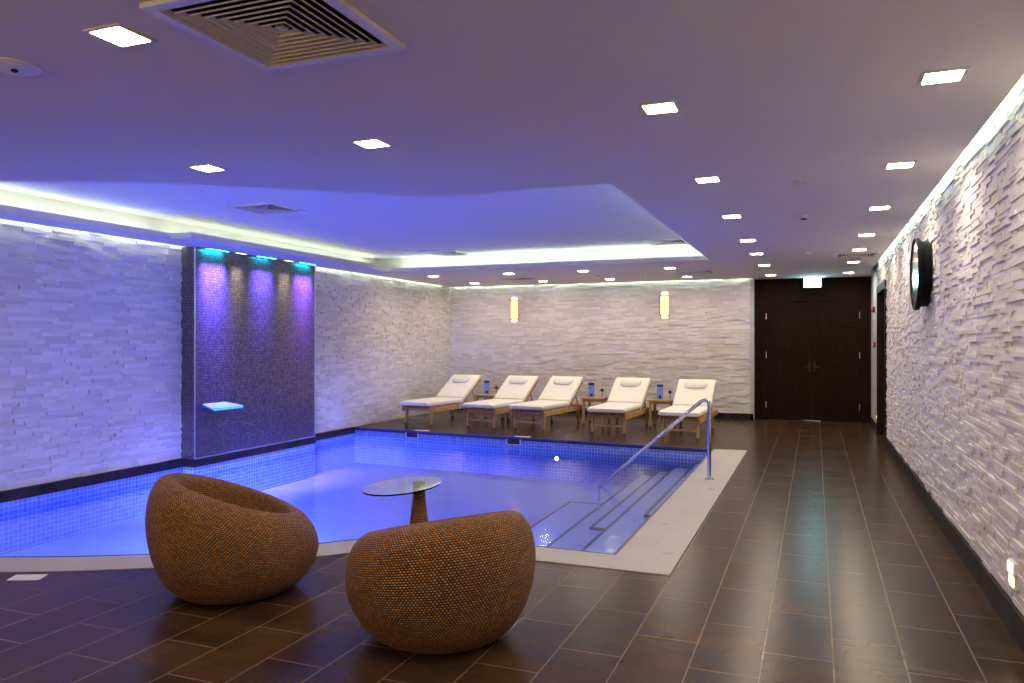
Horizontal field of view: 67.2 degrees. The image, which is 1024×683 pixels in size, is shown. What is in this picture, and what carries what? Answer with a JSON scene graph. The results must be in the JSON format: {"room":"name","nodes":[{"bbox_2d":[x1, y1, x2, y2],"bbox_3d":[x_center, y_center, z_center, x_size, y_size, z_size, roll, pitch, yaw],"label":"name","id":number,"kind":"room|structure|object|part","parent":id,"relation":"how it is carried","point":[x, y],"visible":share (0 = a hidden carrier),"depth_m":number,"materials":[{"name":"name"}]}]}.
{"room":"indoor swimming pool","nodes":[
{"label":"indoor swimming pool","id":0,"kind":"room"},
{"bbox_2d":[0,219,449,490],"bbox_3d":[-4.571,0.335,9.375,0.228,3.670,17.500,0,0,21],"label":"wall","id":1,"kind":"structure","parent":0,"point":[91,330],"depth_m":9.09,"materials":[{"name":"white stone"}]},
{"bbox_2d":[0,427,354,502],"bbox_3d":[-4.321,1.548,9.679,0.070,0.104,8.350,0,0,21],"label":"trim","id":2,"kind":"structure","parent":1,"relation":"attached to","point":[46,488],"depth_m":8.70,"materials":[{"name":"tile"}]},
{"bbox_2d":[0,0,1023,286],"bbox_3d":[-0.489,-1.390,7.769,9.400,0.340,17.500,0,0,21],"label":"ceiling","id":3,"kind":"structure","parent":0,"point":[518,132],"depth_m":4.40,"materials":[{"name":"paint"}]},
{"bbox_2d":[0,57,41,76],"bbox_3d":[-2.197,-1.206,3.401,0.210,0.028,0.210,0,0,21],"label":"ceiling speaker","id":4,"kind":"object","parent":3,"relation":"attached to","point":[10,66],"visible":1,"depth_m":3.38,"materials":[{"name":"white paint"}]},
{"bbox_2d":[82,23,157,48],"bbox_3d":[-1.557,-1.217,3.063,0.190,0.008,0.190,0,0,21],"label":"recessed light","id":5,"kind":"object","parent":3,"relation":"in","point":[120,35],"visible":1,"depth_m":3.06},
{"bbox_2d":[92,27,148,45],"bbox_3d":[-1.557,-1.218,3.063,0.156,0.001,0.156,0,0,21],"label":"diffuser","id":6,"kind":"object","parent":5,"relation":"attached to","point":[119,35],"depth_m":3.07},
{"bbox_2d":[187,164,227,172],"bbox_3d":[-2.132,-1.217,5.396,0.190,0.008,0.190,0,0,21],"label":"recessed light","id":7,"kind":"object","parent":3,"relation":"in","point":[207,168],"visible":1,"depth_m":5.41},
{"bbox_2d":[193,166,221,170],"bbox_3d":[-2.132,-1.218,5.396,0.156,0.001,0.156,0,0,21],"label":"diffuser","id":8,"kind":"object","parent":7,"relation":"attached to","point":[206,168],"depth_m":5.41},
{"bbox_2d":[205,247,229,251],"bbox_3d":[-3.857,-1.212,10.093,0.044,0.017,0.420,0,0,21],"label":"recessed light","id":9,"kind":"object","parent":3,"relation":"in","point":[205,247],"visible":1,"depth_m":10.05,"materials":[{"name":"glass"}]},
{"bbox_2d":[226,202,304,215],"bbox_3d":[-2.752,-1.492,8.627,0.600,0.021,0.600,0,0,21],"label":"ceiling vent","id":10,"kind":"object","parent":3,"relation":"in","point":[264,208],"visible":1,"depth_m":8.60,"materials":[{"name":"white metal"}]},
{"bbox_2d":[256,255,277,258],"bbox_3d":[-3.502,-1.212,10.996,0.044,0.017,0.420,0,0,21],"label":"recessed light","id":11,"kind":"object","parent":3,"relation":"in","point":[256,255],"visible":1,"depth_m":10.97,"materials":[{"name":"glass"}]},
{"bbox_2d":[139,0,405,71],"bbox_3d":[-0.888,-1.212,2.972,0.700,0.021,0.700,0,0,21],"label":"ceiling vent","id":12,"kind":"object","parent":3,"relation":"in","point":[270,35],"visible":1,"depth_m":2.97,"materials":[{"name":"metal"}]},
{"bbox_2d":[350,138,392,148],"bbox_3d":[-0.860,-1.217,4.723,0.190,0.008,0.190,0,0,21],"label":"recessed light","id":13,"kind":"object","parent":3,"relation":"in","point":[372,143],"visible":1,"depth_m":4.72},
{"bbox_2d":[356,140,386,147],"bbox_3d":[-0.860,-1.218,4.723,0.156,0.001,0.156,0,0,21],"label":"diffuser","id":14,"kind":"object","parent":13,"relation":"attached to","point":[373,143],"depth_m":4.72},
{"bbox_2d":[423,250,470,255],"bbox_3d":[-1.085,-1.492,12.946,0.600,0.021,0.600,0,0,21],"label":"ceiling vent","id":15,"kind":"object","parent":3,"relation":"in","point":[447,252],"visible":1,"depth_m":12.90,"materials":[{"name":"white metal"}]},
{"bbox_2d":[497,277,536,280],"bbox_3d":[0.103,-1.212,14.736,0.600,0.021,0.600,0,0,21],"label":"ceiling vent","id":16,"kind":"object","parent":3,"relation":"in","point":[502,278],"visible":1,"depth_m":14.62,"materials":[{"name":"white metal"}]},
{"bbox_2d":[638,100,680,115],"bbox_3d":[0.770,-1.217,4.006,0.190,0.008,0.190,0,0,21],"label":"recessed light","id":17,"kind":"object","parent":3,"relation":"in","point":[664,107],"visible":1,"depth_m":4.00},
{"bbox_2d":[643,103,676,113],"bbox_3d":[0.770,-1.218,4.006,0.156,0.001,0.156,0,0,21],"label":"diffuser","id":18,"kind":"object","parent":17,"relation":"attached to","point":[667,107],"depth_m":4.02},
{"bbox_2d":[643,238,687,245],"bbox_3d":[2.303,-1.492,11.452,0.600,0.021,0.600,0,0,21],"label":"ceiling vent","id":19,"kind":"object","parent":3,"relation":"in","point":[668,241],"visible":0.97,"depth_m":11.46,"materials":[{"name":"white metal"}]},
{"bbox_2d":[677,270,716,274],"bbox_3d":[3.212,-1.212,13.351,0.600,0.021,0.600,0,0,21],"label":"ceiling vent","id":20,"kind":"object","parent":3,"relation":"in","point":[685,272],"visible":1,"depth_m":13.34,"materials":[{"name":"white metal"}]},
{"bbox_2d":[693,176,721,183],"bbox_3d":[1.466,-1.217,5.774,0.190,0.008,0.190,0,0,21],"label":"recessed light","id":21,"kind":"object","parent":3,"relation":"in","point":[710,179],"visible":1,"depth_m":5.77,"materials":[{"name":"white plastic"}]},
{"bbox_2d":[696,177,718,181],"bbox_3d":[1.466,-1.218,5.774,0.156,0.001,0.156,0,0,21],"label":"diffuser","id":22,"kind":"object","parent":21,"relation":"attached to","point":[703,179],"depth_m":5.77,"materials":[{"name":"white plastic"}]},
{"bbox_2d":[721,214,742,218],"bbox_3d":[2.133,-1.217,7.468,0.190,0.008,0.190,0,0,21],"label":"recessed light","id":23,"kind":"object","parent":3,"relation":"in","point":[734,215],"visible":1,"depth_m":7.47,"materials":[{"name":"white plastic"}]},
{"bbox_2d":[723,215,739,217],"bbox_3d":[2.133,-1.218,7.468,0.156,0.001,0.156,0,0,21],"label":"diffuser","id":24,"kind":"object","parent":23,"relation":"attached to","point":[735,215],"depth_m":7.47,"materials":[{"name":"white plastic"}]},
{"bbox_2d":[739,239,755,241],"bbox_3d":[2.828,-1.217,9.236,0.190,0.008,0.190,0,0,21],"label":"recessed light","id":25,"kind":"object","parent":3,"relation":"in","point":[743,240],"visible":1,"depth_m":9.24,"materials":[{"name":"white plastic"}]},
{"bbox_2d":[749,253,763,254],"bbox_3d":[3.374,-1.217,10.622,0.190,0.008,0.190,0,0,21],"label":"recessed light","id":26,"kind":"object","parent":3,"relation":"in","point":[749,253],"visible":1,"depth_m":10.64,"materials":[{"name":"white plastic"}]},
{"bbox_2d":[792,180,805,184],"bbox_3d":[2.179,-1.210,5.838,0.100,0.020,0.100,0,0,21],"label":"smoke detector","id":27,"kind":"object","parent":3,"relation":"attached to","point":[795,182],"visible":1,"depth_m":5.81,"materials":[{"name":"white plastic"}]},
{"bbox_2d":[798,214,809,219],"bbox_3d":[2.803,-1.198,7.397,0.110,0.045,0.110,0,0,21],"label":"sensor","id":28,"kind":"object","parent":3,"relation":"attached to","point":[801,216],"visible":1,"depth_m":7.36,"materials":[{"name":"white paint"}]},
{"bbox_2d":[803,277,821,287],"bbox_3d":[5.703,-1.127,14.616,0.320,0.185,0.061,0,0,21],"label":"exit sign","id":29,"kind":"object","parent":3,"relation":"attached to","point":[807,282],"visible":1,"depth_m":14.59,"materials":[{"name":"white paint"}]},
{"bbox_2d":[834,251,879,257],"bbox_3d":[4.785,-1.212,10.712,0.560,0.021,0.560,0,0,21],"label":"ceiling vent","id":30,"kind":"object","parent":3,"relation":"in","point":[874,253],"visible":1,"depth_m":10.66,"materials":[{"name":"white metal"}]},
{"bbox_2d":[851,248,867,250],"bbox_3d":[4.579,-1.217,10.148,0.190,0.008,0.190,0,0,21],"label":"recessed light","id":31,"kind":"object","parent":3,"relation":"in","point":[863,249],"visible":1,"depth_m":10.14,"materials":[{"name":"white plastic"}]},
{"bbox_2d":[857,233,875,236],"bbox_3d":[4.033,-1.217,8.762,0.190,0.008,0.190,0,0,21],"label":"recessed light","id":32,"kind":"object","parent":3,"relation":"in","point":[871,234],"visible":1,"depth_m":8.77,"materials":[{"name":"white plastic"}]},
{"bbox_2d":[867,205,891,210],"bbox_3d":[3.338,-1.217,6.994,0.190,0.008,0.190,0,0,21],"label":"recessed light","id":33,"kind":"object","parent":3,"relation":"in","point":[888,207],"visible":1,"depth_m":7.00,"materials":[{"name":"white plastic"}]},
{"bbox_2d":[870,207,888,209],"bbox_3d":[3.338,-1.218,6.994,0.156,0.001,0.156,0,0,21],"label":"diffuser","id":34,"kind":"object","parent":33,"relation":"attached to","point":[873,208],"depth_m":7.02,"materials":[{"name":"white plastic"}]},
{"bbox_2d":[884,161,916,169],"bbox_3d":[2.671,-1.217,5.300,0.190,0.008,0.190,0,0,21],"label":"recessed light","id":35,"kind":"object","parent":3,"relation":"in","point":[907,164],"visible":1,"depth_m":5.30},
{"bbox_2d":[887,162,913,167],"bbox_3d":[2.671,-1.218,5.300,0.156,0.001,0.156,0,0,21],"label":"diffuser","id":36,"kind":"object","parent":35,"relation":"attached to","point":[900,164],"depth_m":5.31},
{"bbox_2d":[917,67,969,85],"bbox_3d":[1.976,-1.217,3.532,0.190,0.008,0.190,0,0,21],"label":"recessed light","id":37,"kind":"object","parent":3,"relation":"in","point":[952,75],"visible":1,"depth_m":3.53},
{"bbox_2d":[922,70,963,83],"bbox_3d":[1.976,-1.218,3.532,0.156,0.001,0.156,0,0,21],"label":"diffuser","id":38,"kind":"object","parent":37,"relation":"attached to","point":[952,75],"depth_m":3.53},
{"bbox_2d":[0,409,1023,682],"bbox_3d":[-0.448,1.525,7.914,9.170,0.050,17.800,0,0,21],"label":"floor","id":39,"kind":"structure","parent":0,"point":[817,560],"depth_m":4.25,"materials":[{"name":"brown tile"}]},
{"bbox_2d":[6,574,47,580],"bbox_3d":[-3.085,1.498,4.900,0.202,0.004,0.112,0,0,-2],"label":"floor plate","id":40,"kind":"object","parent":39,"relation":"on","point":[29,576],"visible":1,"depth_m":4.89,"materials":[{"name":"white paint"}]},
{"bbox_2d":[145,473,318,604],"bbox_3d":[-1.676,1.142,4.657,0.982,0.715,0.982,0,0,17],"label":"wicker armchair","id":41,"kind":"object","parent":39,"relation":"on","point":[210,540],"visible":1,"depth_m":4.27,"materials":[{"name":"brown wicker"}]},
{"bbox_2d":[0,427,746,575],"bbox_3d":[-1.280,1.831,8.312,6.730,0.679,8.672,0,0,21],"label":"swimming pool","id":42,"kind":"object","parent":39,"relation":"in","point":[650,512],"visible":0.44,"depth_m":9.31,"materials":[{"name":"blue liquid"}]},
{"bbox_2d":[181,246,315,490],"bbox_3d":[-3.581,0.450,11.006,0.476,3.341,2.560,0,0,21],"label":"column","id":43,"kind":"structure","parent":42,"relation":"on","point":[248,321],"depth_m":10.74,"materials":[{"name":"tile"}]},
{"bbox_3d":[-4.049,0.140,9.828,0.010,2.720,0.018,0,0,21],"label":"edge trim","id":44,"kind":"part","parent":43,"relation":"part of","materials":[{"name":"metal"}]},
{"bbox_3d":[-3.818,0.840,10.100,0.242,0.078,0.594,0,0,21],"label":"water spout","id":45,"kind":"part","parent":43,"relation":"part of","materials":[{"name":"blue plastic"}]},
{"bbox_3d":[-3.583,1.491,11.006,0.012,0.018,2.540,0,0,21],"label":"edge trim","id":46,"kind":"part","parent":43,"relation":"part of","materials":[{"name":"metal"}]},
{"bbox_3d":[-3.122,0.140,12.185,0.010,2.720,0.016,0,0,21],"label":"edge trim","id":47,"kind":"part","parent":43,"relation":"part of","materials":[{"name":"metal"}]},
{"bbox_2d":[596,399,713,509],"bbox_3d":[1.577,1.270,8.589,1.316,1.310,0.100,0,0,21],"label":"handrail","id":48,"kind":"object","parent":42,"relation":"attached to","point":[701,401],"visible":1,"depth_m":8.47,"materials":[{"name":"metal"}]},
{"bbox_2d":[362,476,440,523],"bbox_3d":[-0.700,1.208,4.949,0.424,0.583,0.690,0,0,21],"label":"glass table","id":49,"kind":"object","parent":39,"relation":"on","point":[417,486],"visible":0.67,"depth_m":5.03,"materials":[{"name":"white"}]},
{"bbox_3d":[-0.700,0.922,4.949,0.424,0.010,0.690,0,0,21],"label":"glass","id":50,"kind":"part","parent":49,"relation":"part of","materials":[{"name":"white"}]},
{"bbox_3d":[-0.615,1.214,5.099,0.341,0.572,0.341,0,0,21],"label":"woven stem","id":51,"kind":"part","parent":49,"relation":"part of","materials":[{"name":"brown wicker"}]},
{"bbox_2d":[399,374,480,424],"bbox_3d":[-1.310,1.079,14.806,0.678,0.841,1.900,0,0,30],"label":"sun lounger","id":52,"kind":"object","parent":39,"relation":"on","point":[457,390],"visible":0.94,"depth_m":14.77,"materials":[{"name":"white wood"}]},
{"bbox_3d":[-1.948,1.350,14.274,0.044,0.300,0.089,0,0,30],"label":"leg","id":53,"kind":"part","parent":52,"relation":"part of","materials":[{"name":"brown wood"}]},
{"bbox_3d":[-1.567,1.230,15.001,0.036,0.090,1.820,0,0,30],"label":"rail","id":54,"kind":"part","parent":52,"relation":"part of","materials":[{"name":"brown wood"}]},
{"bbox_3d":[-1.692,1.235,14.167,0.580,0.050,0.030,0,0,30],"label":"rail","id":55,"kind":"part","parent":52,"relation":"part of","materials":[{"name":"brown wood"}]},
{"bbox_3d":[-1.472,1.350,13.998,0.044,0.300,0.089,0,0,30],"label":"leg","id":56,"kind":"part","parent":52,"relation":"part of","materials":[{"name":"brown wood"}]},
{"bbox_3d":[-1.345,0.914,14.766,0.650,0.510,1.796,0,0,30],"label":"mattress","id":57,"kind":"part","parent":52,"relation":"part of","materials":[{"name":"white fabric"}]},
{"bbox_3d":[-1.031,1.230,14.691,0.036,0.090,1.820,0,0,30],"label":"rail","id":58,"kind":"part","parent":52,"relation":"part of","materials":[{"name":"brown wood"}]},
{"bbox_2d":[453,376,470,382],"bbox_3d":[-1.006,0.739,15.352,0.380,0.130,0.166,0,0,30],"label":"pillow","id":59,"kind":"object","parent":52,"relation":"on","point":[456,379],"depth_m":15.29,"materials":[{"name":"white fabric"}]},
{"bbox_3d":[-1.052,0.968,15.272,0.620,0.480,0.686,0,0,30],"label":"backrest frame","id":60,"kind":"part","parent":52,"relation":"part of","materials":[{"name":"brown wood"}]},
{"bbox_2d":[345,510,535,653],"bbox_3d":[-0.364,1.166,3.963,0.972,0.669,0.972,0,0,14],"label":"wicker armchair","id":61,"kind":"object","parent":39,"relation":"on","point":[456,584],"visible":1,"depth_m":3.56,"materials":[{"name":"brown wicker"}]},
{"bbox_2d":[475,393,503,418],"bbox_3d":[-0.429,1.265,15.160,0.450,0.470,0.500,0,0,21],"label":"side table","id":62,"kind":"object","parent":39,"relation":"on","point":[491,395],"visible":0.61,"depth_m":15.01,"materials":[{"name":"brown wood"}]},
{"bbox_3d":[-0.678,1.276,15.032,0.044,0.448,0.044,0,0,21],"label":"leg","id":63,"kind":"part","parent":62,"relation":"part of","materials":[{"name":"brown wood"}]},
{"bbox_2d":[484,380,489,393],"bbox_3d":[-0.494,0.895,15.185,0.120,0.270,0.060,0,0,21],"label":"card stand","id":64,"kind":"object","parent":62,"relation":"on","point":[486,383],"visible":1,"depth_m":15.18,"materials":[{"name":"blue plastic"}]},
{"bbox_2d":[461,375,538,427],"bbox_3d":[-0.160,1.079,14.358,0.678,0.841,1.900,0,0,28],"label":"sun lounger","id":65,"kind":"object","parent":39,"relation":"on","point":[515,389],"visible":0.87,"depth_m":14.47,"materials":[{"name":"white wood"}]},
{"bbox_3d":[-0.783,1.350,13.808,0.044,0.300,0.089,0,0,28],"label":"leg","id":66,"kind":"part","parent":65,"relation":"part of","materials":[{"name":"brown wood"}]},
{"bbox_3d":[-0.423,1.230,14.546,0.036,0.090,1.820,0,0,28],"label":"rail","id":67,"kind":"part","parent":65,"relation":"part of","materials":[{"name":"brown wood"}]},
{"bbox_3d":[-0.525,1.235,13.708,0.580,0.050,0.030,0,0,28],"label":"rail","id":68,"kind":"part","parent":65,"relation":"part of","materials":[{"name":"brown wood"}]},
{"bbox_3d":[-0.299,1.350,13.546,0.044,0.300,0.089,0,0,28],"label":"leg","id":69,"kind":"part","parent":65,"relation":"part of","materials":[{"name":"brown wood"}]},
{"bbox_3d":[-0.195,0.914,14.317,0.650,0.510,1.796,0,0,28],"label":"mattress","id":70,"kind":"part","parent":65,"relation":"part of","materials":[{"name":"white fabric"}]},
{"bbox_3d":[0.122,1.230,14.250,0.036,0.090,1.820,0,0,28],"label":"rail","id":71,"kind":"part","parent":65,"relation":"part of","materials":[{"name":"brown wood"}]},
{"bbox_2d":[509,377,527,383],"bbox_3d":[0.128,0.739,14.912,0.380,0.130,0.166,0,0,28],"label":"pillow","id":72,"kind":"object","parent":65,"relation":"on","point":[512,380],"depth_m":14.86,"materials":[{"name":"white fabric"}]},
{"bbox_3d":[0.084,0.968,14.831,0.620,0.480,0.686,0,0,28],"label":"backrest frame","id":73,"kind":"part","parent":65,"relation":"part of","materials":[{"name":"brown wood"}]},
{"bbox_2d":[509,376,585,429],"bbox_3d":[0.682,1.079,14.027,0.678,0.841,1.900,0,0,28],"label":"sun lounger","id":74,"kind":"object","parent":39,"relation":"on","point":[559,393],"visible":0.97,"depth_m":14.17,"materials":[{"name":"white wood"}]},
{"bbox_3d":[0.062,1.350,13.474,0.044,0.300,0.089,0,0,28],"label":"leg","id":75,"kind":"part","parent":74,"relation":"part of","materials":[{"name":"brown wood"}]},
{"bbox_3d":[0.321,1.235,13.375,0.580,0.050,0.030,0,0,28],"label":"rail","id":76,"kind":"part","parent":74,"relation":"part of","materials":[{"name":"brown wood"}]},
{"bbox_3d":[0.547,1.350,13.214,0.044,0.300,0.089,0,0,28],"label":"leg","id":77,"kind":"part","parent":74,"relation":"part of","materials":[{"name":"brown wood"}]},
{"bbox_3d":[0.648,0.914,13.986,0.650,0.510,1.796,0,0,28],"label":"mattress","id":78,"kind":"part","parent":74,"relation":"part of","materials":[{"name":"white fabric"}]},
{"bbox_2d":[553,377,572,384],"bbox_3d":[0.967,0.739,14.583,0.380,0.130,0.166,0,0,28],"label":"pillow","id":79,"kind":"object","parent":74,"relation":"on","point":[556,380],"depth_m":14.54,"materials":[{"name":"white fabric"}]},
{"bbox_3d":[0.965,1.230,13.921,0.036,0.090,1.820,0,0,28],"label":"rail","id":80,"kind":"part","parent":74,"relation":"part of","materials":[{"name":"brown wood"}]},
{"bbox_3d":[0.923,0.968,14.502,0.620,0.480,0.686,0,0,28],"label":"backrest frame","id":81,"kind":"part","parent":74,"relation":"part of","materials":[{"name":"brown wood"}]},
{"bbox_3d":[1.245,1.350,14.520,0.044,0.300,0.089,0,0,28],"label":"leg","id":82,"kind":"part","parent":74,"relation":"part of","materials":[{"name":"brown wood"}]},
{"bbox_2d":[581,396,609,423],"bbox_3d":[1.572,1.265,14.373,0.450,0.470,0.500,0,0,21],"label":"side table","id":83,"kind":"object","parent":39,"relation":"on","point":[589,400],"visible":0.81,"depth_m":14.23,"materials":[{"name":"brown wood"}]},
{"bbox_3d":[1.323,1.276,14.245,0.044,0.448,0.044,0,0,21],"label":"leg","id":84,"kind":"part","parent":83,"relation":"part of","materials":[{"name":"brown wood"}]},
{"bbox_2d":[588,383,594,396],"bbox_3d":[1.488,0.895,14.405,0.120,0.270,0.060,0,0,21],"label":"card stand","id":85,"kind":"object","parent":83,"relation":"on","point":[591,385],"visible":1,"depth_m":14.39,"materials":[{"name":"blue plastic"}]},
{"bbox_2d":[587,377,650,432],"bbox_3d":[1.925,1.079,13.502,0.678,0.841,1.900,0,0,24],"label":"sun lounger","id":86,"kind":"object","parent":39,"relation":"on","point":[627,396],"visible":0.95,"depth_m":13.67,"materials":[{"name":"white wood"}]},
{"bbox_3d":[1.349,1.350,12.903,0.044,0.300,0.089,0,0,24],"label":"leg","id":87,"kind":"part","parent":86,"relation":"part of","materials":[{"name":"brown wood"}]},
{"bbox_3d":[1.615,1.235,12.824,0.580,0.050,0.030,0,0,24],"label":"rail","id":88,"kind":"part","parent":86,"relation":"part of","materials":[{"name":"brown wood"}]},
{"bbox_3d":[1.895,0.914,13.458,0.650,0.510,1.796,0,0,24],"label":"mattress","id":89,"kind":"part","parent":86,"relation":"part of","materials":[{"name":"white fabric"}]},
{"bbox_3d":[1.853,1.350,12.681,0.044,0.300,0.089,0,0,24],"label":"leg","id":90,"kind":"part","parent":86,"relation":"part of","materials":[{"name":"brown wood"}]},
{"bbox_2d":[620,379,640,385],"bbox_3d":[2.167,0.739,14.078,0.380,0.130,0.166,0,0,24],"label":"pillow","id":91,"kind":"object","parent":86,"relation":"on","point":[623,382],"depth_m":14.03,"materials":[{"name":"white fabric"}]},
{"bbox_3d":[2.215,1.230,13.418,0.036,0.090,1.820,0,0,24],"label":"rail","id":92,"kind":"part","parent":86,"relation":"part of","materials":[{"name":"brown wood"}]},
{"bbox_3d":[2.449,1.350,14.036,0.044,0.300,0.089,0,0,24],"label":"leg","id":93,"kind":"part","parent":86,"relation":"part of","materials":[{"name":"brown wood"}]},
{"bbox_2d":[648,398,676,425],"bbox_3d":[2.708,1.265,13.818,0.450,0.470,0.500,0,0,21],"label":"side table","id":94,"kind":"object","parent":39,"relation":"on","point":[654,401],"visible":0.69,"depth_m":13.67,"materials":[{"name":"brown wood"}]},
{"bbox_3d":[2.459,1.276,13.691,0.044,0.448,0.044,0,0,21],"label":"leg","id":95,"kind":"part","parent":94,"relation":"part of","materials":[{"name":"brown wood"}]},
{"bbox_3d":[2.613,1.276,14.081,0.044,0.448,0.044,0,0,21],"label":"leg","id":96,"kind":"part","parent":94,"relation":"part of","materials":[{"name":"brown wood"}]},
{"bbox_2d":[657,384,662,399],"bbox_3d":[2.661,0.895,13.836,0.120,0.270,0.060,0,0,21],"label":"card stand","id":97,"kind":"object","parent":94,"relation":"on","point":[659,386],"visible":1,"depth_m":13.82,"materials":[{"name":"blue plastic"}]},
{"bbox_2d":[658,379,717,437],"bbox_3d":[2.970,1.079,12.854,0.678,0.841,1.900,0,0,23],"label":"sun lounger","id":98,"kind":"object","parent":39,"relation":"on","point":[689,392],"visible":0.86,"depth_m":13.11,"materials":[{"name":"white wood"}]},
{"bbox_3d":[2.401,1.350,12.249,0.044,0.300,0.089,0,0,23],"label":"leg","id":99,"kind":"part","parent":98,"relation":"part of","materials":[{"name":"brown wood"}]},
{"bbox_3d":[2.668,1.235,12.173,0.580,0.050,0.030,0,0,23],"label":"rail","id":100,"kind":"part","parent":98,"relation":"part of","materials":[{"name":"brown wood"}]},
{"bbox_3d":[2.940,0.914,12.811,0.650,0.510,1.796,0,0,23],"label":"mattress","id":101,"kind":"part","parent":98,"relation":"part of","materials":[{"name":"white fabric"}]},
{"bbox_2d":[684,380,706,387],"bbox_3d":[3.205,0.739,13.434,0.380,0.130,0.166,0,0,23],"label":"pillow","id":102,"kind":"object","parent":98,"relation":"on","point":[691,383],"depth_m":13.39,"materials":[{"name":"white fabric"}]},
{"bbox_3d":[2.907,1.350,12.033,0.044,0.300,0.089,0,0,23],"label":"leg","id":103,"kind":"part","parent":98,"relation":"part of","materials":[{"name":"brown wood"}]},
{"bbox_3d":[3.261,1.230,12.774,0.036,0.090,1.820,0,0,23],"label":"rail","id":104,"kind":"part","parent":98,"relation":"part of","materials":[{"name":"brown wood"}]},
{"bbox_3d":[3.488,1.350,13.395,0.044,0.300,0.089,0,0,23],"label":"leg","id":105,"kind":"part","parent":98,"relation":"part of","materials":[{"name":"brown wood"}]},
{"bbox_2d":[449,278,754,419],"bbox_3d":[1.706,0.000,16.209,6.505,3.000,0.485,0,0,21],"label":"wall","id":106,"kind":"structure","parent":0,"point":[599,333],"depth_m":15.84,"materials":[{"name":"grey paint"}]},
{"bbox_2d":[510,298,518,321],"bbox_3d":[0.037,-0.695,16.563,0.196,0.520,0.088,0,0,21],"label":"wall sconce","id":107,"kind":"object","parent":106,"relation":"attached to","point":[514,303],"visible":1,"depth_m":16.54,"materials":[{"name":"yellow glass"}]},
{"bbox_3d":[0.040,-0.690,16.568,0.170,0.380,0.076,0,0,21],"label":"lamp shade","id":108,"kind":"part","parent":107,"relation":"part of","materials":[{"name":"yellow glass"}]},
{"bbox_2d":[456,408,752,419],"bbox_3d":[1.621,1.440,16.000,6.500,0.120,0.035,0,0,21],"label":"baseboard","id":109,"kind":"structure","parent":106,"relation":"attached to","point":[739,416],"depth_m":14.98,"materials":[{"name":"stone"}]},
{"bbox_2d":[660,292,669,317],"bbox_3d":[3.043,-0.735,15.380,0.196,0.520,0.088,0,0,21],"label":"wall sconce","id":110,"kind":"object","parent":106,"relation":"attached to","point":[664,298],"visible":1,"depth_m":15.37,"materials":[{"name":"yellow glass"}]},
{"bbox_3d":[3.045,-0.730,15.385,0.170,0.380,0.076,0,0,21],"label":"lamp shade","id":111,"kind":"part","parent":110,"relation":"part of","materials":[{"name":"yellow glass"}]},
{"bbox_3d":[4.675,0.140,14.960,0.065,2.720,0.335,0,0,21],"label":"corner trim","id":112,"kind":"part","parent":106,"relation":"part of","materials":[{"name":"grey paint"}]},
{"bbox_2d":[755,276,870,422],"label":"door","id":113,"kind":"structure","parent":106,"relation":"in","point":[813,352],"depth_m":14.69,"materials":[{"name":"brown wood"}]},
{"bbox_3d":[5.795,0.470,14.630,0.130,0.200,0.058,0,0,21],"label":"handle","id":114,"kind":"part","parent":113,"relation":"part of","materials":[{"name":"silver metal"}]},
{"bbox_2d":[871,75,1023,615],"bbox_3d":[3.566,0.000,6.173,0.224,3.000,17.500,0,0,21],"label":"wall","id":115,"kind":"structure","parent":0,"point":[955,364],"depth_m":5.05,"materials":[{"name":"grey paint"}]},
{"bbox_2d":[870,416,876,431],"bbox_3d":[6.324,1.440,13.448,0.020,0.120,1.940,0,0,21],"label":"baseboard","id":116,"kind":"structure","parent":115,"relation":"attached to","point":[873,423],"depth_m":13.44,"materials":[{"name":"stone"}]},
{"bbox_2d":[877,279,886,435],"bbox_3d":[5.746,0.300,11.768,0.205,2.400,1.610,0,0,21],"label":"door","id":117,"kind":"structure","parent":115,"relation":"in","point":[881,288],"depth_m":12.45,"materials":[{"name":"brown wood"}]},
{"bbox_2d":[910,238,932,310],"bbox_3d":[3.705,-0.615,6.978,0.114,0.658,0.658,0,0,21],"label":"wall clock","id":118,"kind":"object","parent":115,"relation":"attached to","point":[921,265],"visible":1,"depth_m":6.78,"materials":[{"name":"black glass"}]},
{"bbox_2d":[911,240,917,308],"bbox_3d":[3.664,-0.615,6.994,0.001,0.634,0.634,0,0,21],"label":"mirror glass","id":119,"kind":"object","parent":118,"relation":"attached to","point":[914,268],"depth_m":7.05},
{"bbox_2d":[885,436,1023,652],"bbox_3d":[2.854,1.425,4.653,0.035,0.150,13.750,0,0,21],"label":"baseboard","id":120,"kind":"structure","parent":115,"relation":"attached to","point":[1012,618],"depth_m":4.94,"materials":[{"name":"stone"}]},
{"bbox_2d":[1007,558,1019,590],"bbox_3d":[2.567,1.185,3.933,0.042,0.130,0.130,0,0,21],"label":"step light","id":121,"kind":"object","parent":115,"relation":"attached to","point":[1013,568],"visible":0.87,"depth_m":3.89,"materials":[{"name":"white paint"}]}
]}

